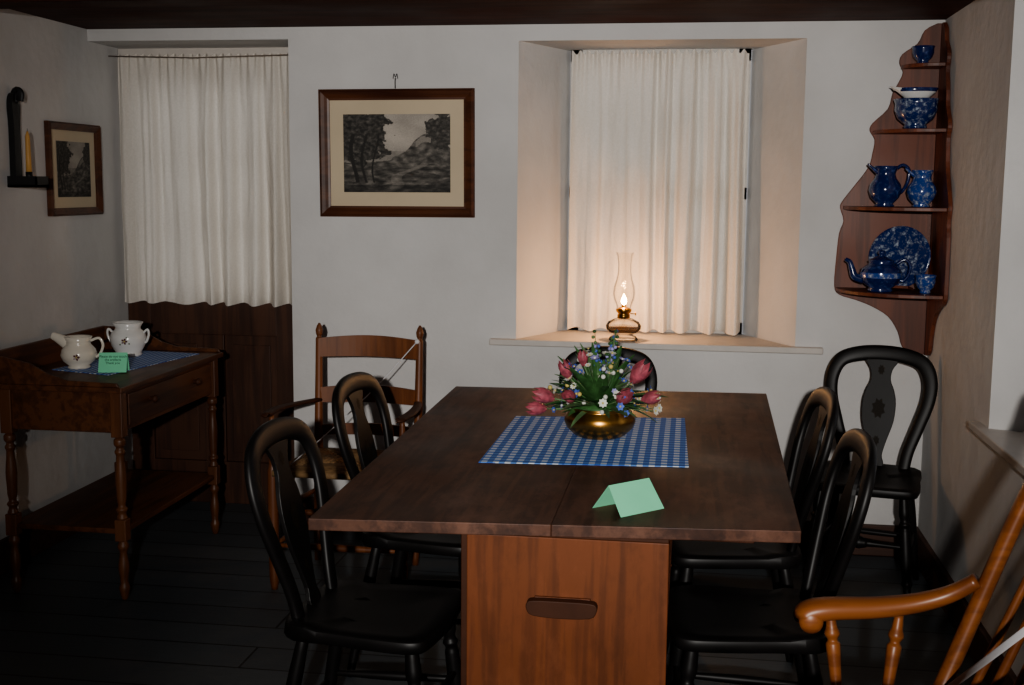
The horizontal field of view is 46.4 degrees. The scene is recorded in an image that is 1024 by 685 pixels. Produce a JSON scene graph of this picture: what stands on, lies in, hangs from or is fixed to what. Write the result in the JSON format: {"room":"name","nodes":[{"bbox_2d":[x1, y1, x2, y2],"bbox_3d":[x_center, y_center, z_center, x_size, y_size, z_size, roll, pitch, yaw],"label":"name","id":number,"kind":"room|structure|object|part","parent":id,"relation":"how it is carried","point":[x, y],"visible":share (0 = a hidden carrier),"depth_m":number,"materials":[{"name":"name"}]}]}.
{"room":"dining room","nodes":[
{"label":"dining room","id":0,"kind":"room"},
{"bbox_2d":[0,9,133,539],"bbox_3d":[-2.430,0.092,2.394,0.300,2.150,6.750,2,8,8],"label":"wall","id":1,"kind":"structure","parent":0,"point":[63,275],"depth_m":4.93,"materials":[{"name":"paint"}]},
{"bbox_2d":[6,87,48,187],"bbox_3d":[-1.871,-0.789,4.596,0.126,0.383,0.090,2,8,8],"label":"candle sconce","id":2,"kind":"object","parent":1,"relation":"attached to","point":[16,178],"visible":1,"depth_m":4.59,"materials":[{"name":"black metal"}]},
{"bbox_2d":[0,529,76,574],"bbox_3d":[-2.290,1.106,2.438,0.020,0.130,6.620,2,8,8],"label":"baseboard","id":3,"kind":"structure","parent":1,"relation":"attached to","point":[33,542],"depth_m":4.78,"materials":[{"name":"brown wood"}]},
{"bbox_2d":[44,120,103,215],"bbox_3d":[-1.847,-0.733,5.059,0.026,0.385,0.430,2,8,8],"label":"framed picture","id":4,"kind":"object","parent":1,"relation":"attached to","point":[73,154],"visible":1,"depth_m":5.05,"materials":[{"name":"brown wood"}]},
{"bbox_2d":[11,0,974,28],"bbox_3d":[-0.520,-0.966,1.941,4.350,0.100,6.900,2,8,8],"label":"ceiling","id":5,"kind":"structure","parent":0,"point":[615,11],"depth_m":4.56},
{"bbox_2d":[0,0,612,8],"bbox_3d":[-0.211,-1.166,4.000,3.550,0.035,0.160,2,8,8],"label":"ceiling beam","id":6,"kind":"structure","parent":5,"relation":"attached to","point":[4,4],"depth_m":4.13,"materials":[{"name":"brown wood"}]},
{"bbox_2d":[0,501,986,684],"bbox_3d":[-0.540,1.264,2.235,4.350,0.100,6.900,2,8,8],"label":"floor","id":7,"kind":"structure","parent":0,"point":[201,607],"depth_m":4.18,"materials":[{"name":"black wood"}]},
{"bbox_2d":[0,326,222,599],"bbox_3d":[-1.564,0.433,4.714,0.552,0.884,0.928,2,8,8],"label":"washstand","id":8,"kind":"object","parent":7,"relation":"on","point":[33,395],"visible":0.95,"depth_m":4.39,"materials":[{"name":"brown wood"}]},
{"bbox_2d":[50,332,103,368],"bbox_3d":[-1.669,0.029,4.590,0.152,0.138,0.142,7,10,39],"label":"pitcher","id":9,"kind":"object","parent":8,"relation":"on","point":[77,351],"visible":0.98,"depth_m":4.55,"materials":[{"name":"white ceramic"}]},
{"bbox_2d":[98,352,129,372],"bbox_3d":[-1.506,0.073,4.518,0.104,0.072,0.056,0,8,-5],"label":"tent card","id":10,"kind":"object","parent":8,"relation":"on","point":[115,361],"visible":1,"depth_m":4.50,"materials":[{"name":"green paper"}]},
{"bbox_2d":[52,350,198,374],"bbox_3d":[-1.538,0.078,4.771,0.370,0.003,0.640,2,8,8],"label":"mat","id":11,"kind":"object","parent":8,"relation":"on","point":[148,358],"depth_m":4.80,"materials":[{"name":"blue fabric"}]},
{"bbox_2d":[106,320,149,356],"bbox_3d":[-1.583,-0.016,4.928,0.148,0.140,0.148,7,10,41],"label":"jar","id":12,"kind":"object","parent":8,"relation":"on","point":[128,336],"visible":0.94,"depth_m":4.88,"materials":[{"name":"white ceramic"}]},
{"bbox_2d":[261,323,423,589],"bbox_3d":[-0.610,0.430,4.548,0.553,0.951,0.522,2,8,8],"label":"armchair","id":13,"kind":"object","parent":7,"relation":"on","point":[349,345],"visible":0.58,"depth_m":4.71,"materials":[{"name":"brown wood"}]},
{"bbox_2d":[290,339,419,464],"bbox_3d":[-0.590,0.215,4.520,0.586,0.417,0.026,-6,10,-40],"label":"cord","id":14,"kind":"object","parent":13,"relation":"attached to","point":[417,341],"visible":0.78,"depth_m":4.59,"materials":[{"name":"fabric"}]},
{"bbox_2d":[244,416,460,684],"bbox_3d":[-0.381,0.656,3.001,0.484,0.914,0.428,2,8,12],"label":"dining chair","id":15,"kind":"object","parent":7,"relation":"on","point":[407,620],"visible":0.98,"depth_m":2.98,"materials":[{"name":"black paint"}]},
{"bbox_2d":[332,372,460,669],"bbox_3d":[-0.285,0.559,3.739,0.484,0.914,0.428,2,8,13],"label":"dining chair","id":16,"kind":"object","parent":7,"relation":"on","point":[350,387],"visible":0.33,"depth_m":3.65,"materials":[{"name":"black paint"}]},
{"bbox_2d":[308,386,800,684],"bbox_3d":[0.221,0.664,3.556,1.135,0.758,1.870,2,8,8],"label":"trestle table","id":17,"kind":"object","parent":7,"relation":"on","point":[557,588],"visible":0.93,"depth_m":2.78,"materials":[{"name":"brown wood"}]},
{"bbox_2d":[478,416,688,466],"bbox_3d":[0.241,0.284,3.534,0.560,0.002,0.730,2,8,8],"label":"table runner","id":18,"kind":"object","parent":17,"relation":"on","point":[527,439],"visible":0.86,"depth_m":3.43,"materials":[{"name":"blue fabric"}]},
{"bbox_2d":[564,403,634,439],"bbox_3d":[0.261,0.234,3.560,0.212,0.091,0.212,2,8,8],"label":"brass bowl","id":19,"kind":"object","parent":18,"relation":"on","point":[592,425],"visible":0.66,"depth_m":3.48,"materials":[{"name":"gold metal"}]},
{"bbox_2d":[525,329,665,427],"bbox_3d":[0.253,0.106,3.542,0.417,0.297,0.368,2,8,8],"label":"flower arrangement","id":20,"kind":"object","parent":19,"relation":"in","point":[598,389],"visible":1,"depth_m":3.49,"materials":[{"name":"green plant"}]},
{"bbox_2d":[593,478,663,516],"bbox_3d":[0.271,0.354,2.771,0.134,0.063,0.100,-5,9,-36],"label":"tent card","id":21,"kind":"object","parent":17,"relation":"on","point":[635,497],"visible":1,"depth_m":2.76,"materials":[{"name":"green paper"}]},
{"bbox_2d":[559,346,656,390],"bbox_3d":[0.362,0.465,4.732,0.400,0.854,0.452,2,8,8],"label":"dining chair","id":22,"kind":"object","parent":7,"relation":"on","point":[651,380],"visible":0.12,"depth_m":4.86,"materials":[{"name":"black paint"}]},
{"bbox_2d":[667,386,838,671],"bbox_3d":[0.705,0.586,3.603,0.484,0.914,0.428,1,8,4],"label":"dining chair","id":23,"kind":"object","parent":7,"relation":"on","point":[687,555],"visible":0.48,"depth_m":3.48,"materials":[{"name":"black paint"}]},
{"bbox_2d":[666,428,876,684],"bbox_3d":[0.626,0.667,2.982,0.484,0.914,0.428,1,8,5],"label":"dining chair","id":24,"kind":"object","parent":7,"relation":"on","point":[701,618],"visible":0.88,"depth_m":2.93,"materials":[{"name":"black paint"}]},
{"bbox_2d":[802,345,937,593],"bbox_3d":[1.341,0.482,4.485,0.421,0.900,0.477,4,8,24],"label":"dining chair","id":25,"kind":"object","parent":7,"relation":"on","point":[902,481],"visible":0.69,"depth_m":4.56,"materials":[{"name":"black paint"}]},
{"bbox_2d":[793,483,1023,684],"bbox_3d":[0.711,0.650,2.195,0.773,1.145,0.575,2,8,8],"label":"rocking chair","id":26,"kind":"object","parent":7,"relation":"on","point":[811,613],"visible":0.99,"depth_m":2.40,"materials":[{"name":"brown wood"}]},
{"bbox_2d":[947,627,1023,684],"bbox_3d":[0.857,0.571,2.155,0.003,0.352,0.451,0,8,-1],"label":"ribbon","id":27,"kind":"object","parent":26,"relation":"on","point":[1017,636],"visible":1,"depth_m":2.14,"materials":[{"name":"white fabric"}]},
{"bbox_2d":[87,20,944,526],"bbox_3d":[0.093,-0.256,5.204,3.850,2.150,0.400,2,8,8],"label":"wall","id":28,"kind":"structure","parent":0,"point":[818,88],"depth_m":5.00,"materials":[{"name":"paint"}]},
{"bbox_2d":[118,47,294,504],"bbox_3d":[-1.380,-0.286,5.535,0.832,2.099,0.080,2,8,8],"label":"door","id":29,"kind":"structure","parent":28,"relation":"in","point":[255,368],"depth_m":5.57,"materials":[{"name":"brown wood"}]},
{"bbox_2d":[108,53,291,306],"bbox_3d":[-1.381,-0.729,5.381,0.854,1.123,0.092,2,8,8],"label":"door curtain","id":30,"kind":"object","parent":29,"relation":"hanging from","point":[205,140],"visible":0.99,"depth_m":5.38,"materials":[{"name":"white fabric"}]},
{"bbox_2d":[318,74,474,217],"bbox_3d":[-0.484,-0.823,5.000,0.668,0.595,0.026,2,8,8],"label":"framed picture","id":31,"kind":"object","parent":28,"relation":"attached to","point":[383,152],"visible":1,"depth_m":5.01,"materials":[{"name":"brown wood"}]},
{"bbox_2d":[302,497,917,556],"bbox_3d":[0.350,0.781,5.086,2.650,0.130,0.020,2,8,8],"label":"baseboard","id":32,"kind":"structure","parent":28,"relation":"attached to","point":[308,503],"depth_m":4.91,"materials":[{"name":"brown wood"}]},
{"bbox_2d":[489,330,822,353],"bbox_3d":[0.610,-0.009,5.125,1.370,0.026,0.405,2,8,8],"label":"windowsill","id":33,"kind":"structure","parent":28,"relation":"attached to","point":[564,338],"depth_m":5.00,"materials":[{"name":"paint"}]},
{"bbox_2d":[606,252,640,341],"bbox_3d":[0.469,-0.193,5.003,0.148,0.368,0.148,2,8,8],"label":"oil lamp","id":34,"kind":"object","parent":33,"relation":"on","point":[623,312],"visible":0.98,"depth_m":4.99,"materials":[{"name":"gold glass"}]},
{"bbox_2d":[567,49,750,333],"bbox_3d":[0.636,-0.657,5.243,0.770,1.225,0.040,2,8,8],"label":"window","id":35,"kind":"structure","parent":28,"relation":"in","point":[649,51],"depth_m":5.18,"materials":[{"name":"paint"}]},
{"bbox_2d":[567,49,748,334],"bbox_3d":[0.623,-0.644,5.154,0.750,1.209,0.094,2,8,8],"label":"window curtain","id":36,"kind":"object","parent":35,"relation":"hanging from","point":[658,141],"visible":0.98,"depth_m":5.15,"materials":[{"name":"white fabric"}]},
{"bbox_2d":[834,22,952,355],"bbox_3d":[1.462,-0.577,4.577,0.376,1.295,0.339,2,8,8],"label":"corner shelf","id":37,"kind":"object","parent":28,"relation":"attached to","point":[914,315],"visible":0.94,"depth_m":4.69,"materials":[{"name":"brown wood"}]},
{"bbox_2d":[844,250,911,292],"bbox_3d":[1.407,-0.276,4.602,0.250,0.160,0.159,3,8,16],"label":"teapot","id":38,"kind":"object","parent":37,"relation":"on","point":[881,274],"depth_m":4.56,"materials":[{"name":"blue ceramic"}]},
{"bbox_2d":[867,163,910,206],"bbox_3d":[1.442,-0.607,4.603,0.140,0.166,0.124,-6,10,-39],"label":"jug","id":39,"kind":"object","parent":37,"relation":"on","point":[885,188],"visible":1,"depth_m":4.56,"materials":[{"name":"blue ceramic"}]},
{"bbox_2d":[868,226,930,289],"bbox_3d":[1.515,-0.330,4.672,0.244,0.250,0.065,6,9,36],"label":"china plate","id":40,"kind":"object","parent":37,"relation":"on","point":[898,242],"visible":0.76,"depth_m":4.67,"materials":[{"name":"blue ceramic"}]},
{"bbox_3d":[1.526,-0.332,4.687,0.244,0.245,0.060,6,-1,36],"label":"plate","id":41,"kind":"part","parent":40,"relation":"part of","materials":[{"name":"blue ceramic"}]},
{"bbox_2d":[894,98,939,128],"bbox_3d":[1.544,-0.873,4.568,0.168,0.112,0.168,2,8,8],"label":"bowl","id":42,"kind":"object","parent":37,"relation":"on","point":[912,112],"visible":0.91,"depth_m":4.51,"materials":[{"name":"blue ceramic"}]},
{"bbox_2d":[890,86,938,97],"bbox_3d":[1.533,-0.953,4.559,0.182,0.048,0.102,2,8,8],"label":"boat","id":43,"kind":"object","parent":42,"relation":"on","point":[905,92],"visible":0.79,"depth_m":4.53,"materials":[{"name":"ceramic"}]},
{"bbox_2d":[905,168,936,206],"bbox_3d":[1.571,-0.594,4.580,0.112,0.149,0.112,-5,9,-36],"label":"creamer","id":44,"kind":"object","parent":37,"relation":"on","point":[921,191],"visible":0.99,"depth_m":4.54,"materials":[{"name":"blue ceramic"}]},
{"bbox_2d":[912,45,934,62],"bbox_3d":[1.578,-1.104,4.589,0.086,0.065,0.086,2,8,8],"label":"cup","id":45,"kind":"object","parent":37,"relation":"on","point":[921,53],"visible":0.9,"depth_m":4.56,"materials":[{"name":"blue ceramic"}]},
{"bbox_2d":[915,274,936,293],"bbox_3d":[1.573,-0.222,4.546,0.080,0.070,0.080,2,8,8],"label":"teacup","id":46,"kind":"object","parent":37,"relation":"on","point":[925,283],"depth_m":4.52,"materials":[{"name":"blue ceramic"}]},
{"bbox_2d":[918,0,1023,675],"bbox_3d":[1.372,0.226,1.632,0.350,2.150,6.350,2,8,8],"label":"wall","id":47,"kind":"structure","parent":0,"point":[968,492],"depth_m":3.93,"materials":[{"name":"paint"}]},
{"bbox_2d":[917,528,1016,684],"bbox_3d":[1.179,1.223,1.781,0.020,0.130,6.330,2,8,8],"label":"baseboard","id":48,"kind":"structure","parent":47,"relation":"attached to","point":[935,574],"depth_m":4.12,"materials":[{"name":"brown wood"}]},
{"bbox_2d":[969,421,1023,475],"bbox_3d":[1.569,0.362,3.216,0.355,0.026,1.380,2,8,8],"label":"windowsill","id":49,"kind":"structure","parent":47,"relation":"attached to","point":[1009,445],"depth_m":3.60,"materials":[{"name":"paint"}]}
]}

